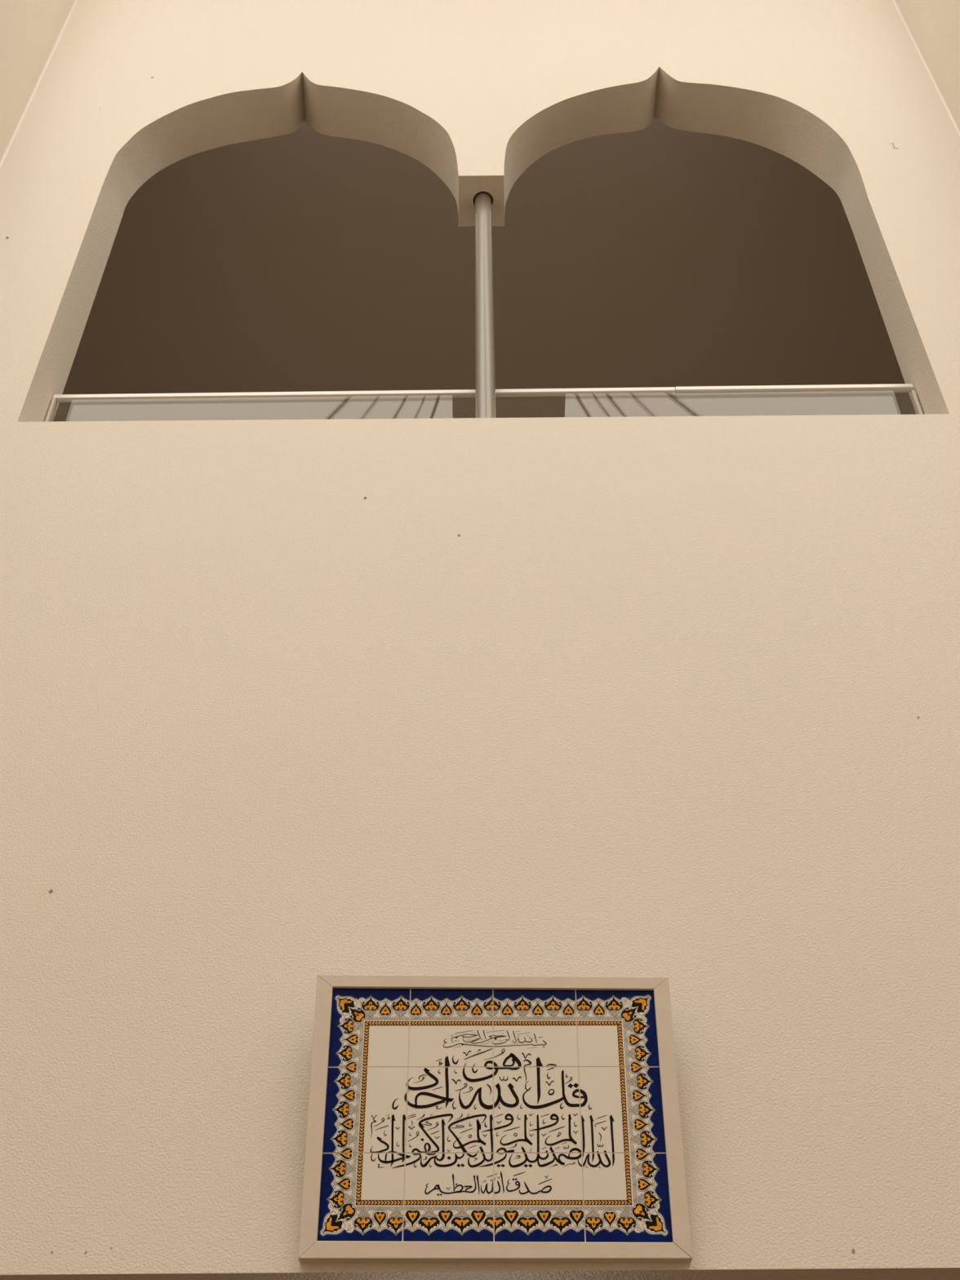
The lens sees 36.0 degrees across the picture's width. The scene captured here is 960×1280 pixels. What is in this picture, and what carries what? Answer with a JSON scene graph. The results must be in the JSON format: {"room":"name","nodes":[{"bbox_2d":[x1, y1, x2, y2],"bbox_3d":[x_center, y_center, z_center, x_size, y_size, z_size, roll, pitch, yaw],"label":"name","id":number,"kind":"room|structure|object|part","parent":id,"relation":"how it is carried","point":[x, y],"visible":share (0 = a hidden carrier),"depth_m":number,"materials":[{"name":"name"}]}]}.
{"room":"mosque","nodes":[
{"label":"mosque","id":0,"kind":"room"},
{"bbox_2d":[0,0,75,160],"bbox_3d":[-3.418,-0.553,3.830,3.560,9.300,0.640,0,-45,0],"label":"wall","id":1,"kind":"structure","parent":0,"point":[29,29],"depth_m":5.31,"materials":[{"name":"beige paint"}]},
{"bbox_2d":[0,0,959,1275],"bbox_3d":[0.021,-1.317,4.866,3.326,6.789,0.191,0,-45,0],"label":"wall","id":2,"kind":"structure","parent":0,"point":[284,704],"depth_m":3.33,"materials":[{"name":"beige paint"}]},
{"bbox_2d":[0,0,77,168],"bbox_3d":[-1.639,-1.372,4.799,0.007,6.789,0.007,0,-45,0],"label":"trim","id":3,"kind":"structure","parent":2,"relation":"attached to","point":[16,129],"depth_m":5.47,"materials":[{"name":"white paint"}]},
{"bbox_2d":[44,383,923,422],"bbox_3d":[0.011,-0.622,4.250,2.532,0.328,0.024,0,-45,0],"label":"glass balustrade","id":4,"kind":"object","parent":2,"relation":"on","point":[885,388],"visible":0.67,"depth_m":4.35,"materials":[{"name":"white"}]},
{"bbox_3d":[-0.340,-0.723,4.354,1.831,0.028,0.018,0,-45,0],"label":"cap rail","id":5,"kind":"part","parent":4,"relation":"part of","materials":[{"name":"white metal"}]},
{"bbox_3d":[0.926,-0.739,4.356,0.699,0.020,0.021,0,-45,0],"label":"cap rail","id":6,"kind":"part","parent":4,"relation":"part of","materials":[{"name":"white metal"}]},
{"bbox_2d":[475,191,495,417],"bbox_3d":[0.014,-1.037,4.592,0.100,1.400,0.100,0,-45,0],"label":"column","id":7,"kind":"structure","parent":2,"relation":"on","point":[485,380],"depth_m":4.54,"materials":[{"name":"grey metal"}]},
{"bbox_2d":[297,974,692,1262],"bbox_3d":[0.024,0.816,2.558,0.642,0.497,0.097,0,-45,0],"label":"tile panel","id":8,"kind":"object","parent":2,"relation":"attached to","point":[451,1118],"visible":1,"depth_m":2.54,"materials":[{"name":"tile"}]},
{"bbox_3d":[-0.282,0.817,2.559,0.031,0.492,0.029,0,-37,0],"label":"frame rail","id":9,"kind":"part","parent":8,"relation":"part of","materials":[{"name":"beige paint"}]},
{"bbox_3d":[0.023,0.630,2.696,0.640,0.029,0.029,0,-37,0],"label":"frame rail","id":10,"kind":"part","parent":8,"relation":"part of","materials":[{"name":"beige paint"}]},
{"bbox_3d":[0.025,1.003,2.419,0.641,0.028,0.029,0,-37,0],"label":"frame rail","id":11,"kind":"part","parent":8,"relation":"part of","materials":[{"name":"beige paint"}]},
{"bbox_3d":[0.330,0.818,2.554,0.031,0.487,0.029,0,-37,0],"label":"frame rail","id":12,"kind":"part","parent":8,"relation":"part of","materials":[{"name":"beige paint"}]},
{"bbox_2d":[892,0,959,137],"bbox_3d":[1.679,-1.399,4.793,0.007,6.789,0.007,0,-45,0],"label":"trim","id":13,"kind":"structure","parent":2,"relation":"attached to","point":[953,122],"depth_m":5.52,"materials":[{"name":"white paint"}]},
{"bbox_2d":[0,1267,959,1279],"bbox_3d":[0.026,2.402,3.872,8.200,0.100,4.000,0,-45,0],"label":"ceiling","id":14,"kind":"structure","parent":0,"point":[904,1273],"depth_m":2.43,"materials":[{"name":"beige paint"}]},
{"bbox_2d":[53,117,915,421],"bbox_3d":[0.004,-1.118,7.551,8.400,0.100,3.910,0,-45,0],"label":"ceiling","id":15,"kind":"structure","parent":0,"point":[305,259],"depth_m":6.94,"materials":[{"name":"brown paint"}]},
{"bbox_2d":[895,0,959,129],"bbox_3d":[3.445,-0.609,3.818,3.514,9.300,0.640,0,-45,0],"label":"wall","id":16,"kind":"structure","parent":0,"point":[934,25],"depth_m":5.37,"materials":[{"name":"beige paint"}]}
]}

